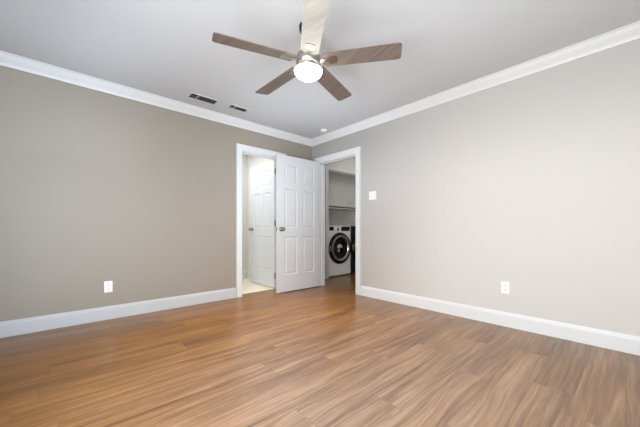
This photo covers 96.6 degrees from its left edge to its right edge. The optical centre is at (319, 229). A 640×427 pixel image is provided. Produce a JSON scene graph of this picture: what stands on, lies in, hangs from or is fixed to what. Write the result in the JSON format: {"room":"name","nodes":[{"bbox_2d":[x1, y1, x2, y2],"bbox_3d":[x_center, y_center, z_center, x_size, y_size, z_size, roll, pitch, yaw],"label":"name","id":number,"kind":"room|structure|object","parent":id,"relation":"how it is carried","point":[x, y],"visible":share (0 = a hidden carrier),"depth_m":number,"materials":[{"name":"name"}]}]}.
{"room":"empty bedroom","nodes":[
{"label":"empty bedroom","id":0,"kind":"room"},
{"bbox_2d":[0,65,311,337],"bbox_3d":[-1.544,-0.288,3.580,3.720,2.410,0.135,0,0,-42],"label":"wall","id":1,"kind":"structure","parent":0,"point":[133,200],"depth_m":2.92,"materials":[{"name":"beige paint"}]},
{"bbox_2d":[104,281,112,292],"bbox_3d":[-2.174,0.582,2.927,0.070,0.114,0.007,0,0,-42],"label":"electrical outlet","id":2,"kind":"object","parent":1,"relation":"attached to","point":[108,286],"visible":1,"depth_m":2.92,"materials":[{"name":"white plastic"}]},
{"bbox_2d":[0,51,311,144],"bbox_3d":[-1.435,-1.448,3.550,3.420,0.090,0.086,0,0,-42],"label":"crown molding","id":3,"kind":"structure","parent":1,"relation":"attached to","point":[9,60],"depth_m":3.02,"materials":[{"name":"white wood"}]},
{"bbox_2d":[236,143,285,297],"bbox_3d":[-0.882,-0.130,4.197,0.818,2.094,0.168,0,0,-42],"label":"door frame","id":4,"kind":"structure","parent":1,"relation":"attached to","point":[241,149],"depth_m":3.90,"materials":[{"name":"white wood"}]},
{"bbox_2d":[248,160,275,287],"bbox_3d":[-0.950,-0.095,4.728,0.171,2.000,0.752,0,0,-42],"label":"closet door","id":5,"kind":"structure","parent":1,"relation":"in","point":[262,229],"depth_m":4.68,"materials":[{"name":"painted wood"},{"name":"satin nickel"}]},
{"bbox_2d":[242,154,247,270],"bbox_3d":[-2.030,-0.288,4.976,1.890,2.410,0.120,0,0,-42],"label":"wall","id":6,"kind":"structure","parent":0,"point":[244,157],"depth_m":5.44,"materials":[{"name":"white paint"}]},
{"bbox_2d":[242,271,247,277],"bbox_3d":[-1.984,0.850,4.926,1.650,0.135,0.015,0,0,-42],"label":"baseboard","id":7,"kind":"structure","parent":6,"relation":"attached to","point":[246,274],"depth_m":5.43,"materials":[{"name":"white wood"}]},
{"bbox_2d":[242,278,275,293],"bbox_3d":[-1.615,0.942,4.522,1.890,0.051,1.350,0,0,-42],"label":"floor","id":8,"kind":"structure","parent":0,"point":[248,286],"depth_m":4.54,"materials":[{"name":"beige tile"}]},
{"bbox_2d":[248,155,271,270],"bbox_3d":[-0.921,-0.288,5.076,0.120,2.410,1.230,0,0,-42],"label":"wall","id":9,"kind":"structure","parent":0,"point":[248,162],"depth_m":5.43,"materials":[{"name":"white paint"}]},
{"bbox_2d":[0,273,639,426],"bbox_3d":[0.501,0.942,3.361,6.440,0.050,5.460,0,0,-42],"label":"floor","id":10,"kind":"structure","parent":0,"point":[336,351],"depth_m":1.85,"materials":[{"name":"brown wood"}]},
{"bbox_2d":[329,226,350,276],"bbox_3d":[0.164,0.417,5.919,0.650,1.000,0.763,0,0,-42],"label":"washer","id":11,"kind":"object","parent":10,"relation":"on","point":[339,249],"visible":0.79,"depth_m":5.65,"materials":[{"name":"white metal"}]},
{"bbox_2d":[350,226,355,273],"bbox_3d":[0.658,0.417,6.372,0.650,1.000,0.763,0,0,-42],"label":"dryer","id":12,"kind":"object","parent":10,"relation":"on","point":[353,250],"visible":0.12,"depth_m":5.93,"materials":[{"name":"grey metal"}]},
{"bbox_2d":[0,0,639,138],"bbox_3d":[-0.080,-1.543,2.070,3.840,0.100,4.340,0,0,-42],"label":"ceiling","id":13,"kind":"structure","parent":0,"point":[170,49],"depth_m":2.27,"materials":[{"name":"grey paint"}]},
{"bbox_2d":[186,92,218,104],"bbox_3d":[-1.327,-1.489,3.239,0.320,0.008,0.150,0,0,-42],"label":"ceiling vent","id":14,"kind":"object","parent":13,"relation":"in","point":[201,98],"visible":1,"depth_m":3.23,"materials":[{"name":"silver metal"}]},
{"bbox_2d":[227,104,248,112],"bbox_3d":[-1.005,-1.489,3.494,0.250,0.008,0.120,0,0,-42],"label":"ceiling vent","id":15,"kind":"object","parent":13,"relation":"in","point":[237,108],"visible":1,"depth_m":3.49,"materials":[{"name":"silver metal"}]},
{"bbox_2d":[212,0,401,100],"bbox_3d":[-0.117,-1.300,2.126,1.287,0.386,1.227,0,0,-42],"label":"ceiling fan","id":16,"kind":"object","parent":13,"relation":"hanging from","point":[308,60],"visible":1,"depth_m":2.00,"materials":[{"name":"brown wood"}]},
{"bbox_2d":[329,210,349,225],"bbox_3d":[0.085,-0.288,6.602,1.935,2.410,0.120,0,0,-42],"label":"wall","id":17,"kind":"structure","parent":0,"point":[341,218],"depth_m":6.87,"materials":[{"name":"white paint"}]},
{"bbox_2d":[329,172,340,207],"bbox_3d":[-0.043,-0.913,6.163,0.896,0.780,0.355,0,0,-42],"label":"upper cabinet","id":18,"kind":"object","parent":17,"relation":"attached to","point":[334,178],"depth_m":6.28,"materials":[{"name":"white wood"}]},
{"bbox_2d":[341,174,355,207],"bbox_3d":[0.532,-0.913,6.690,0.896,0.780,0.355,0,0,-42],"label":"upper cabinet","id":19,"kind":"object","parent":17,"relation":"attached to","point":[342,192],"depth_m":6.56,"materials":[{"name":"white wood"}]},
{"bbox_2d":[329,158,355,169],"bbox_3d":[0.700,-0.288,5.986,2.600,2.410,0.120,0,0,-42],"label":"wall","id":20,"kind":"structure","parent":0,"point":[350,163],"depth_m":5.76,"materials":[{"name":"white paint"}]},
{"bbox_2d":[325,164,355,278],"bbox_3d":[0.680,-0.160,5.952,1.683,2.154,0.145,0,0,-42],"label":"door frame","id":21,"kind":"structure","parent":20,"relation":"attached to","point":[337,169],"depth_m":5.37,"materials":[{"name":"white wood"}]},
{"bbox_2d":[350,211,355,225],"bbox_3d":[1.048,-0.288,6.894,0.120,2.410,0.750,0,0,-42],"label":"wall","id":22,"kind":"structure","parent":0,"point":[352,213],"depth_m":7.06,"materials":[{"name":"white paint"}]},
{"bbox_2d":[312,39,639,336],"bbox_3d":[1.292,-0.288,3.327,0.120,2.410,4.340,0,0,-42],"label":"wall","id":23,"kind":"structure","parent":0,"point":[527,187],"depth_m":2.63,"materials":[{"name":"paint"}]},
{"bbox_2d":[315,146,360,294],"bbox_3d":[0.295,-0.130,4.414,0.168,2.094,0.958,0,0,-42],"label":"door frame","id":24,"kind":"structure","parent":23,"relation":"attached to","point":[341,155],"depth_m":4.25,"materials":[{"name":"white wood"}]},
{"bbox_2d":[369,191,375,199],"bbox_3d":[0.711,-0.468,3.864,0.010,0.114,0.116,0,0,-42],"label":"light switch","id":25,"kind":"object","parent":23,"relation":"attached to","point":[372,195],"visible":1,"depth_m":3.86,"materials":[{"name":"white plastic"}]},
{"bbox_2d":[308,21,639,146],"bbox_3d":[1.216,-1.448,3.257,0.086,0.090,4.100,0,0,-42],"label":"crown molding","id":26,"kind":"structure","parent":23,"relation":"attached to","point":[612,39],"depth_m":2.67,"materials":[{"name":"white wood"}]},
{"bbox_2d":[360,286,639,355],"bbox_3d":[1.594,0.850,2.898,0.015,0.135,3.020,0,0,-42],"label":"baseboard","id":27,"kind":"structure","parent":23,"relation":"attached to","point":[622,342],"depth_m":2.61,"materials":[{"name":"white wood"}]},
{"bbox_2d":[501,281,509,293],"bbox_3d":[1.765,0.549,2.716,0.007,0.114,0.070,0,0,-42],"label":"electrical outlet","id":28,"kind":"object","parent":23,"relation":"attached to","point":[505,287],"visible":1,"depth_m":2.71,"materials":[{"name":"white plastic"}]}
]}

